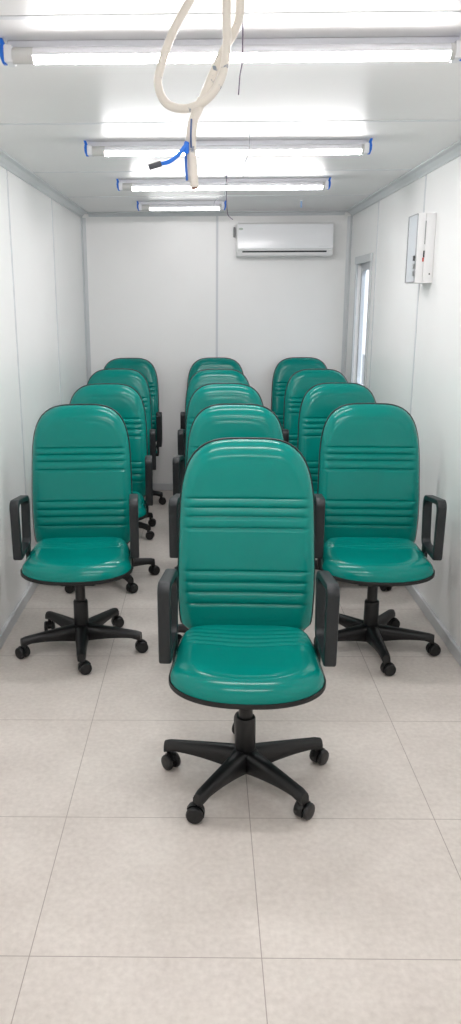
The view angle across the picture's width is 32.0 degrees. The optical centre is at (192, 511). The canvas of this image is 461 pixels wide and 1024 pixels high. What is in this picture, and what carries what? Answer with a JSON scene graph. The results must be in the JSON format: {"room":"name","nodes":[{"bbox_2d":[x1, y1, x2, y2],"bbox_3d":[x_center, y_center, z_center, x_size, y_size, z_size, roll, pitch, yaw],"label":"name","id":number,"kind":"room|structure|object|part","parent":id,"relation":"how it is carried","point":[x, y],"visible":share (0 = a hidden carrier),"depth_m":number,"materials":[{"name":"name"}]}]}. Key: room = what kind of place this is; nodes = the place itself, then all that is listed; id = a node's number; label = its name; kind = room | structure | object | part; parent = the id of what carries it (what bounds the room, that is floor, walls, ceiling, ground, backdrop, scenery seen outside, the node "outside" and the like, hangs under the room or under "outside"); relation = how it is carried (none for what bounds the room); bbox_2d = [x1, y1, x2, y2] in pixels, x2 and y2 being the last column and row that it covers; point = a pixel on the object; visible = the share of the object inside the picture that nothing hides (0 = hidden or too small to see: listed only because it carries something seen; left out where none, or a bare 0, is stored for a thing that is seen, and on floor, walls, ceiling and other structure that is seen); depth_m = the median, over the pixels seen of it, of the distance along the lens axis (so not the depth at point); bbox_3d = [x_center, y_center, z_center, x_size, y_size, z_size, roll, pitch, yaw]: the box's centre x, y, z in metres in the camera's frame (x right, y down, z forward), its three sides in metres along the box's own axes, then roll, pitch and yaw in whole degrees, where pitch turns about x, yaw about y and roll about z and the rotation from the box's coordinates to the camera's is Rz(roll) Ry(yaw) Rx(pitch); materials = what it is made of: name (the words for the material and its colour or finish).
{"room":"portable office cabin","nodes":[
{"label":"portable office cabin","id":0,"kind":"room"},
{"bbox_2d":[0,166,86,630],"bbox_3d":[-0.994,-0.315,3.080,0.070,2.314,7.882,0,15,1],"label":"wall","id":1,"kind":"structure","parent":0,"point":[30,209],"depth_m":4.64,"materials":[{"name":"paint"}]},
{"bbox_2d":[6,170,26,494],"bbox_3d":[-0.936,-0.637,4.369,0.003,2.274,0.020,0,15,1],"label":"trim","id":2,"kind":"structure","parent":1,"relation":"attached to","point":[6,170],"depth_m":4.28,"materials":[{"name":"white"}]},
{"bbox_2d":[0,582,37,648],"bbox_3d":[-0.945,0.783,3.335,0.018,0.062,7.812,0,15,1],"label":"baseboard","id":3,"kind":"structure","parent":1,"relation":"attached to","point":[4,633],"depth_m":4.23,"materials":[{"name":"grey"}]},
{"bbox_2d":[0,148,87,217],"bbox_3d":[-0.933,-1.404,2.752,0.062,0.040,7.812,0,15,1],"label":"trim","id":4,"kind":"structure","parent":1,"relation":"attached to","point":[7,162],"depth_m":4.67,"materials":[{"name":"grey metal"}]},
{"bbox_2d":[51,199,61,404],"bbox_3d":[-0.917,-0.954,5.557,0.003,2.274,0.020,0,15,1],"label":"trim","id":5,"kind":"structure","parent":1,"relation":"attached to","point":[51,199],"depth_m":5.43,"materials":[{"name":"white metal"}]},
{"bbox_2d":[82,212,350,482],"bbox_3d":[0.201,-1.321,6.835,2.196,2.314,0.070,0,15,1],"label":"wall","id":6,"kind":"structure","parent":0,"point":[152,280],"depth_m":6.68,"materials":[{"name":"paint"}]},
{"bbox_2d":[81,218,90,382],"bbox_3d":[-0.880,-1.288,6.810,0.036,2.274,0.030,0,15,1],"label":"trim","id":7,"kind":"structure","parent":6,"relation":"attached to","point":[83,220],"depth_m":6.68,"materials":[{"name":"grey metal"}]},
{"bbox_2d":[153,483,172,490],"bbox_3d":[0.205,-0.221,7.083,2.160,0.062,0.018,0,15,1],"label":"baseboard","id":8,"kind":"structure","parent":6,"relation":"attached to","point":[156,486],"depth_m":7.08,"materials":[{"name":"grey"}]},
{"bbox_2d":[88,210,344,216],"bbox_3d":[0.195,-2.409,6.486,2.072,0.032,0.045,0,15,1],"label":"trim","id":9,"kind":"structure","parent":6,"relation":"attached to","point":[189,213],"depth_m":6.49,"materials":[{"name":"grey metal"}]},
{"bbox_2d":[216,216,217,356],"bbox_3d":[0.208,-1.297,6.804,0.018,2.284,0.003,0,15,1],"label":"trim","id":10,"kind":"structure","parent":6,"relation":"attached to","point":[216,216],"depth_m":6.65,"materials":[{"name":"white metal"}]},
{"bbox_2d":[236,222,333,256],"bbox_3d":[0.737,-2.186,6.453,0.764,0.253,0.206,0,15,1],"label":"air conditioner","id":11,"kind":"object","parent":6,"relation":"attached to","point":[310,239],"visible":1,"depth_m":6.36,"materials":[{"name":"white plastic"}]},
{"bbox_3d":[0.739,-2.181,6.359,0.750,0.188,0.018,0,15,1],"label":"panel","id":12,"kind":"part","parent":11,"relation":"part of","materials":[{"name":"white plastic"}]},
{"bbox_2d":[341,216,352,377],"bbox_3d":[1.280,-1.289,6.774,0.036,2.274,0.030,0,15,1],"label":"trim","id":13,"kind":"structure","parent":6,"relation":"attached to","point":[350,218],"depth_m":6.64,"materials":[{"name":"grey metal"}]},
{"bbox_2d":[0,490,460,1023],"bbox_3d":[0.144,0.842,3.370,2.336,0.080,7.882,0,15,1],"label":"floor","id":14,"kind":"structure","parent":0,"point":[116,907],"depth_m":2.51,"materials":[{"name":"beige tile"}]},
{"bbox_2d":[9,404,147,674],"bbox_3d":[-0.518,0.100,3.803,0.623,1.137,0.695,1,15,3],"label":"office chair","id":15,"kind":"object","parent":14,"relation":"on","point":[85,505],"visible":1,"depth_m":3.94,"materials":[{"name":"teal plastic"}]},
{"bbox_3d":[-0.802,0.056,3.766,0.041,0.283,0.274,0,15,0],"label":"armrest","id":16,"kind":"part","parent":15,"relation":"part of","materials":[{"name":"black plastic"}]},
{"bbox_3d":[-0.683,0.593,3.820,0.262,0.077,0.066,-7,16,-24],"label":"leg","id":17,"kind":"part","parent":15,"relation":"part of","materials":[{"name":"black plastic"}]},
{"bbox_3d":[-0.647,0.543,4.004,0.066,0.077,0.262,-14,20,-41],"label":"leg","id":18,"kind":"part","parent":15,"relation":"part of","materials":[{"name":"black plastic"}]},
{"bbox_3d":[-0.535,0.212,3.781,0.504,0.084,0.496,-1,15,-2],"label":"seat","id":19,"kind":"part","parent":15,"relation":"part of","materials":[{"name":"teal leather"}]},
{"bbox_3d":[-0.514,0.616,3.730,0.066,0.077,0.262,-2,15,-7],"label":"leg","id":20,"kind":"part","parent":15,"relation":"part of","materials":[{"name":"black plastic"}]},
{"bbox_3d":[-0.549,-0.163,3.997,0.493,0.721,0.156,-1,15,-2],"label":"backrest","id":21,"kind":"part","parent":15,"relation":"part of","materials":[{"name":"teal leather"}]},
{"bbox_3d":[-0.454,0.536,4.027,0.066,0.077,0.262,8,17,28],"label":"leg","id":22,"kind":"part","parent":15,"relation":"part of","materials":[{"name":"black plastic"}]},
{"bbox_3d":[-0.372,0.581,3.857,0.262,0.077,0.066,3,15,11],"label":"leg","id":23,"kind":"part","parent":15,"relation":"part of","materials":[{"name":"black plastic"}]},
{"bbox_3d":[-0.273,0.048,3.786,0.041,0.283,0.274,-1,15,-4],"label":"armrest","id":24,"kind":"part","parent":15,"relation":"part of","materials":[{"name":"black plastic"}]},
{"bbox_2d":[64,383,159,593],"bbox_3d":[-0.505,-0.158,4.769,0.616,1.138,0.649,-1,15,-1],"label":"office chair","id":25,"kind":"object","parent":14,"relation":"on","point":[123,398],"visible":0.34,"depth_m":4.88,"materials":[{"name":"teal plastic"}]},
{"bbox_3d":[-0.524,-0.416,4.944,0.493,0.721,0.156,-1,15,-1],"label":"backrest","id":26,"kind":"part","parent":25,"relation":"part of","materials":[{"name":"teal leather"}]},
{"bbox_3d":[-0.423,0.356,4.702,0.066,0.077,0.262,-10,18,-33],"label":"leg","id":27,"kind":"part","parent":25,"relation":"part of","materials":[{"name":"black plastic"}]},
{"bbox_3d":[-0.517,-0.040,4.728,0.504,0.084,0.496,-1,15,-1],"label":"seat","id":28,"kind":"part","parent":25,"relation":"part of","materials":[{"name":"teal leather"}]},
{"bbox_3d":[-0.357,0.309,4.879,0.262,0.077,0.066,-4,15,-15],"label":"leg","id":29,"kind":"part","parent":25,"relation":"part of","materials":[{"name":"black plastic"}]},
{"bbox_3d":[-0.254,-0.203,4.728,0.041,0.283,0.274,-1,15,-3],"label":"armrest","id":30,"kind":"part","parent":25,"relation":"part of","materials":[{"name":"black plastic"}]},
{"bbox_2d":[87,368,155,539],"bbox_3d":[-0.562,-0.414,5.718,0.628,1.144,0.698,0,15,-1],"label":"office chair","id":31,"kind":"object","parent":14,"relation":"on","point":[133,378],"visible":0.2,"depth_m":5.84,"materials":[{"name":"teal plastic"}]},
{"bbox_3d":[-0.546,-0.680,5.909,0.493,0.721,0.156,0,15,-1],"label":"backrest","id":32,"kind":"part","parent":31,"relation":"part of","materials":[{"name":"teal leather"}]},
{"bbox_3d":[-0.406,0.088,5.708,0.262,0.077,0.066,10,18,35],"label":"leg","id":33,"kind":"part","parent":31,"relation":"part of","materials":[{"name":"black plastic"}]},
{"bbox_3d":[-0.278,-0.459,5.692,0.041,0.283,0.274,-1,15,-2],"label":"armrest","id":34,"kind":"part","parent":31,"relation":"part of","materials":[{"name":"black plastic"}]},
{"bbox_2d":[104,358,165,504],"bbox_3d":[-0.513,-0.652,6.583,0.624,1.158,0.698,2,15,7],"label":"office chair","id":35,"kind":"object","parent":14,"relation":"on","point":[143,366],"visible":0.2,"depth_m":6.71,"materials":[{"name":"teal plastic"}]},
{"bbox_3d":[-0.529,-0.925,6.775,0.493,0.721,0.156,0,15,1],"label":"backrest","id":36,"kind":"part","parent":35,"relation":"part of","materials":[{"name":"teal leather"}]},
{"bbox_3d":[-0.372,-0.157,6.627,0.262,0.077,0.066,4,15,15],"label":"leg","id":37,"kind":"part","parent":35,"relation":"part of","materials":[{"name":"black plastic"}]},
{"bbox_3d":[-0.268,-0.689,6.555,0.041,0.283,0.274,0,15,-1],"label":"armrest","id":38,"kind":"part","parent":35,"relation":"part of","materials":[{"name":"black plastic"}]},
{"bbox_2d":[180,357,242,428],"bbox_3d":[0.212,-0.657,6.590,0.616,1.158,0.649,0,15,1],"label":"office chair","id":39,"kind":"object","parent":14,"relation":"on","point":[213,362],"visible":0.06,"depth_m":6.70,"materials":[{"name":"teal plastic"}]},
{"bbox_3d":[-0.067,-0.689,6.552,0.041,0.283,0.274,0,15,3],"label":"armrest","id":40,"kind":"part","parent":39,"relation":"part of","materials":[{"name":"black plastic"}]},
{"bbox_3d":[0.201,-0.925,6.763,0.493,0.721,0.156,0,15,1],"label":"backrest","id":41,"kind":"part","parent":39,"relation":"part of","materials":[{"name":"teal leather"}]},
{"bbox_2d":[178,369,249,457],"bbox_3d":[0.210,-0.415,5.717,0.614,1.140,0.657,0,15,1],"label":"office chair","id":42,"kind":"object","parent":14,"relation":"on","point":[200,378],"visible":0.09,"depth_m":5.83,"materials":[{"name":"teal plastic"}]},
{"bbox_3d":[-0.073,-0.458,5.682,0.041,0.283,0.274,0,15,3],"label":"armrest","id":43,"kind":"part","parent":42,"relation":"part of","materials":[{"name":"black plastic"}]},
{"bbox_3d":[0.195,-0.676,5.898,0.493,0.721,0.156,0,15,1],"label":"backrest","id":44,"kind":"part","parent":42,"relation":"part of","materials":[{"name":"teal leather"}]},
{"bbox_2d":[172,383,263,568],"bbox_3d":[0.190,-0.151,4.728,0.591,1.138,0.707,1,15,4],"label":"office chair","id":45,"kind":"object","parent":14,"relation":"on","point":[210,394],"visible":0.14,"depth_m":4.87,"materials":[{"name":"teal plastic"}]},
{"bbox_3d":[-0.078,-0.204,4.729,0.041,0.283,0.274,1,15,5],"label":"armrest","id":46,"kind":"part","parent":45,"relation":"part of","materials":[{"name":"black plastic"}]},
{"bbox_3d":[0.203,-0.416,4.932,0.493,0.721,0.156,1,15,4],"label":"backrest","id":47,"kind":"part","parent":45,"relation":"part of","materials":[{"name":"teal leather"}]},
{"bbox_2d":[168,403,284,644],"bbox_3d":[0.182,0.098,3.797,0.613,1.137,0.694,1,15,5],"label":"office chair","id":48,"kind":"object","parent":14,"relation":"on","point":[226,420],"visible":0.09,"depth_m":3.92,"materials":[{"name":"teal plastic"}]},
{"bbox_3d":[-0.071,0.047,3.787,0.041,0.283,0.274,1,15,6],"label":"armrest","id":49,"kind":"part","parent":48,"relation":"part of","materials":[{"name":"black plastic"}]},
{"bbox_3d":[0.029,0.569,3.895,0.262,0.077,0.066,2,15,7],"label":"leg","id":50,"kind":"part","parent":48,"relation":"part of","materials":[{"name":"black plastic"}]},
{"bbox_3d":[0.215,-0.163,3.984,0.493,0.721,0.156,1,15,5],"label":"backrest","id":51,"kind":"part","parent":48,"relation":"part of","materials":[{"name":"teal leather"}]},
{"bbox_2d":[157,437,339,823],"bbox_3d":[0.191,0.369,2.746,0.633,1.154,0.667,0,15,3],"label":"office chair","id":52,"kind":"object","parent":14,"relation":"on","point":[243,584],"visible":1,"depth_m":2.85,"materials":[{"name":"teal leather"}]},
{"bbox_3d":[-0.080,0.333,2.715,0.041,0.283,0.274,1,15,5],"label":"armrest","id":53,"kind":"part","parent":52,"relation":"part of","materials":[{"name":"black plastic"}]},
{"bbox_3d":[0.028,0.845,2.860,0.262,0.077,0.066,4,16,16],"label":"leg","id":54,"kind":"part","parent":52,"relation":"part of","materials":[{"name":"black plastic"}]},
{"bbox_3d":[0.091,0.892,2.682,0.066,0.077,0.262,10,18,34],"label":"leg","id":55,"kind":"part","parent":52,"relation":"part of","materials":[{"name":"black plastic"}]},
{"bbox_3d":[0.182,0.815,2.972,0.066,0.077,0.262,-1,15,-1],"label":"leg","id":56,"kind":"part","parent":52,"relation":"part of","materials":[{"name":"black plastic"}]},
{"bbox_3d":[0.197,0.104,2.918,0.493,0.721,0.156,0,15,3],"label":"backrest","id":57,"kind":"part","parent":52,"relation":"part of","materials":[{"name":"teal leather"}]},
{"bbox_3d":[0.183,0.495,2.706,0.504,0.084,0.496,0,15,3],"label":"seat","id":58,"kind":"part","parent":52,"relation":"part of","materials":[{"name":"teal leather"}]},
{"bbox_3d":[0.285,0.890,2.686,0.066,0.077,0.262,-11,18,-36],"label":"leg","id":59,"kind":"part","parent":52,"relation":"part of","materials":[{"name":"black plastic"}]},
{"bbox_3d":[0.341,0.842,2.865,0.262,0.077,0.066,-5,16,-18],"label":"leg","id":60,"kind":"part","parent":52,"relation":"part of","materials":[{"name":"black plastic"}]},
{"bbox_3d":[0.449,0.338,2.688,0.041,0.283,0.274,0,15,1],"label":"armrest","id":61,"kind":"part","parent":52,"relation":"part of","materials":[{"name":"black plastic"}]},
{"bbox_2d":[271,357,326,428],"bbox_3d":[0.922,-0.650,6.549,0.613,1.158,0.724,0,15,1],"label":"office chair","id":62,"kind":"object","parent":14,"relation":"on","point":[287,367],"visible":0.16,"depth_m":6.70,"materials":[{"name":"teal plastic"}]},
{"bbox_2d":[283,369,347,447],"bbox_3d":[0.904,-0.411,5.692,0.613,1.138,0.706,0,15,1],"label":"office chair","id":63,"kind":"object","parent":14,"relation":"on","point":[300,382],"visible":0.23,"depth_m":5.83,"materials":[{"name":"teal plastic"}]},
{"bbox_3d":[0.650,-0.458,5.670,0.041,0.283,0.274,0,15,3],"label":"armrest","id":64,"kind":"part","parent":63,"relation":"part of","materials":[{"name":"black plastic"}]},
{"bbox_2d":[297,382,391,590],"bbox_3d":[0.879,-0.153,4.724,0.616,1.139,0.708,0,15,1],"label":"office chair","id":65,"kind":"object","parent":14,"relation":"on","point":[322,399],"visible":0.25,"depth_m":4.87,"materials":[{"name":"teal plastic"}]},
{"bbox_3d":[0.896,-0.418,4.920,0.493,0.721,0.156,0,15,1],"label":"backrest","id":66,"kind":"part","parent":65,"relation":"part of","materials":[{"name":"teal leather"}]},
{"bbox_2d":[313,403,446,675],"bbox_3d":[0.878,0.099,3.778,0.622,1.138,0.694,2,15,9],"label":"office chair","id":67,"kind":"object","parent":14,"relation":"on","point":[366,500],"visible":0.99,"depth_m":3.91,"materials":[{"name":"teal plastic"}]},
{"bbox_3d":[0.592,0.048,3.771,0.041,0.283,0.274,1,15,5],"label":"armrest","id":68,"kind":"part","parent":67,"relation":"part of","materials":[{"name":"black plastic"}]},
{"bbox_3d":[0.702,0.589,3.810,0.262,0.077,0.066,-6,16,-19],"label":"leg","id":69,"kind":"part","parent":67,"relation":"part of","materials":[{"name":"black plastic"}]},
{"bbox_3d":[0.755,0.541,3.991,0.066,0.077,0.262,-12,19,-37],"label":"leg","id":70,"kind":"part","parent":67,"relation":"part of","materials":[{"name":"black plastic"}]},
{"bbox_3d":[0.874,-0.164,3.974,0.493,0.721,0.156,1,15,4],"label":"backrest","id":71,"kind":"part","parent":67,"relation":"part of","materials":[{"name":"teal leather"}]},
{"bbox_3d":[0.854,0.212,3.758,0.504,0.084,0.496,1,15,4],"label":"seat","id":72,"kind":"part","parent":67,"relation":"part of","materials":[{"name":"teal leather"}]},
{"bbox_3d":[0.863,0.616,3.706,0.066,0.077,0.262,-1,15,-2],"label":"leg","id":73,"kind":"part","parent":67,"relation":"part of","materials":[{"name":"black plastic"}]},
{"bbox_3d":[0.949,0.538,3.997,0.066,0.077,0.262,10,18,33],"label":"leg","id":74,"kind":"part","parent":67,"relation":"part of","materials":[{"name":"black plastic"}]},
{"bbox_3d":[1.016,0.585,3.821,0.262,0.077,0.066,4,15,15],"label":"leg","id":75,"kind":"part","parent":67,"relation":"part of","materials":[{"name":"black plastic"}]},
{"bbox_3d":[1.120,0.055,3.736,0.041,0.283,0.274,0,15,2],"label":"armrest","id":76,"kind":"part","parent":67,"relation":"part of","materials":[{"name":"black plastic"}]},
{"bbox_2d":[0,0,460,211],"bbox_3d":[0.134,-1.472,2.753,2.336,0.080,7.882,0,15,1],"label":"ceiling","id":77,"kind":"structure","parent":0,"point":[346,90],"depth_m":2.89,"materials":[{"name":"white paint"}]},
{"bbox_2d":[137,201,225,210],"bbox_3d":[-0.076,-2.198,5.768,0.644,0.066,0.084,0,15,1],"label":"tube light","id":78,"kind":"object","parent":77,"relation":"attached to","point":[143,205],"visible":0.98,"depth_m":5.74,"materials":[{"name":"white plastic"}]},
{"bbox_2d":[148,0,244,189],"bbox_3d":[0.008,-0.956,1.806,0.220,0.435,0.053,-1,15,-4],"label":"cable bundle","id":79,"kind":"object","parent":77,"relation":"hanging from","point":[220,66],"visible":1,"depth_m":1.80,"materials":[{"name":"beige plastic"}]},
{"bbox_2d":[67,195,363,197],"bbox_3d":[0.178,-2.158,5.487,2.072,0.002,0.024,0,15,1],"label":"trim","id":80,"kind":"structure","parent":77,"relation":"attached to","point":[255,195],"depth_m":5.48,"materials":[{"name":"white metal"}]},
{"bbox_2d":[33,169,411,172],"bbox_3d":[0.161,-1.869,4.405,2.072,0.002,0.024,0,15,1],"label":"trim","id":81,"kind":"structure","parent":77,"relation":"attached to","point":[370,169],"depth_m":4.40,"materials":[{"name":"white metal"}]},
{"bbox_2d":[116,177,330,190],"bbox_3d":[0.182,-1.912,4.691,1.249,0.066,0.084,0,15,1],"label":"tube light","id":82,"kind":"object","parent":77,"relation":"attached to","point":[261,183],"visible":1,"depth_m":4.66,"materials":[{"name":"white"}]},
{"bbox_2d":[84,138,372,156],"bbox_3d":[0.157,-1.609,3.551,1.269,0.066,0.084,0,15,1],"label":"tube light","id":83,"kind":"object","parent":77,"relation":"attached to","point":[359,146],"visible":1,"depth_m":3.52,"materials":[{"name":"white"}]},
{"bbox_2d":[226,175,232,219],"bbox_3d":[0.210,-1.880,4.821,0.038,0.196,0.523,2,15,7],"label":"loose wire","id":84,"kind":"object","parent":77,"relation":"hanging from","point":[226,175],"visible":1,"depth_m":4.76,"materials":[{"name":"grey"}]},
{"bbox_2d":[0,36,460,66],"bbox_3d":[0.108,-1.236,2.156,1.249,0.066,0.084,0,15,1],"label":"tube light","id":85,"kind":"object","parent":77,"relation":"attached to","point":[13,53],"visible":0.98,"depth_m":2.13,"materials":[{"name":"white plastic"}]},
{"bbox_2d":[0,11,460,19],"bbox_3d":[0.121,-1.222,1.975,2.072,0.002,0.024,0,15,1],"label":"trim","id":86,"kind":"structure","parent":77,"relation":"attached to","point":[387,13],"depth_m":1.97,"materials":[{"name":"white metal"}]},
{"bbox_2d":[0,120,460,124],"bbox_3d":[0.141,-1.544,3.183,2.072,0.002,0.024,0,15,1],"label":"trim","id":87,"kind":"structure","parent":77,"relation":"attached to","point":[350,120],"depth_m":3.18,"materials":[{"name":"white metal"}]},
{"bbox_2d":[238,23,243,94],"bbox_3d":[0.121,-1.138,2.010,0.013,0.175,0.018,0,15,1],"label":"loose wire","id":88,"kind":"object","parent":77,"relation":"hanging from","point":[242,23],"visible":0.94,"depth_m":2.00,"materials":[{"name":"grey"}]},
{"bbox_2d":[243,133,249,175],"bbox_3d":[0.230,-1.517,3.421,0.028,0.176,0.003,0,15,1],"label":"loose wire","id":89,"kind":"object","parent":77,"relation":"hanging from","point":[249,133],"visible":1,"depth_m":3.42,"materials":[{"name":"grey"}]},
{"bbox_2d":[346,156,460,646],"bbox_3d":[1.272,-0.315,3.043,0.070,2.314,7.882,0,15,1],"label":"wall","id":90,"kind":"structure","parent":0,"point":[436,396],"depth_m":4.29,"materials":[{"name":"paint"}]},
{"bbox_2d":[350,253,372,386],"bbox_3d":[1.301,-1.400,6.106,0.072,1.054,0.620,0,15,1],"label":"window","id":91,"kind":"structure","parent":90,"relation":"in","point":[366,260],"depth_m":6.25,"materials":[{"name":"grey metal"}]},
{"bbox_3d":[1.324,-1.399,6.106,0.025,0.970,0.520,0,15,1],"label":"sash","id":92,"kind":"part","parent":91,"relation":"part of","materials":[{"name":"silver metal"}]},
{"bbox_2d":[369,201,379,389],"bbox_3d":[1.280,-1.022,5.772,0.003,2.274,0.020,0,15,1],"label":"trim","id":93,"kind":"structure","parent":90,"relation":"attached to","point":[378,201],"depth_m":5.63,"materials":[{"name":"white metal"}]},
{"bbox_2d":[345,139,460,215],"bbox_3d":[1.200,-1.405,2.717,0.062,0.040,7.812,0,15,1],"label":"trim","id":94,"kind":"structure","parent":90,"relation":"attached to","point":[453,151],"depth_m":4.48,"materials":[{"name":"grey metal"}]},
{"bbox_2d":[410,175,426,414],"bbox_3d":[1.261,-0.710,4.603,0.003,2.274,0.020,0,15,1],"label":"trim","id":95,"kind":"structure","parent":90,"relation":"attached to","point":[425,175],"depth_m":4.51,"materials":[{"name":"white metal"}]},
{"bbox_2d":[405,213,436,283],"bbox_3d":[1.206,-1.391,4.256,0.100,0.348,0.202,0,15,1],"label":"box","id":96,"kind":"object","parent":90,"relation":"attached to","point":[421,236],"visible":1,"depth_m":4.18,"materials":[{"name":"white plastic"}]},
{"bbox_3d":[1.184,-1.392,4.257,0.039,0.348,0.200,0,15,1],"label":"frame","id":97,"kind":"part","parent":96,"relation":"part of","materials":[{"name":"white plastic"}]},
{"bbox_2d":[405,585,460,666],"bbox_3d":[1.232,0.782,3.300,0.018,0.062,7.812,0,15,1],"label":"baseboard","id":98,"kind":"structure","parent":90,"relation":"attached to","point":[450,643],"depth_m":4.06,"materials":[{"name":"grey"}]},
{"label":"outside","id":99,"kind":"structure","parent":0,"visible":0},
{"bbox_2d":[363,270,368,354],"bbox_3d":[3.040,-5.186,14.715,0.200,4.300,16.800,0,15,1],"label":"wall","id":100,"kind":"structure","parent":99,"point":[367,279],"depth_m":13.54,"materials":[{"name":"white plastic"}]},
{"bbox_2d":[361,354,364,383],"bbox_3d":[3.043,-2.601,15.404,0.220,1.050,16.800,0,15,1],"label":"trim","id":101,"kind":"structure","parent":100,"relation":"attached to","point":[363,360],"depth_m":13.61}
]}

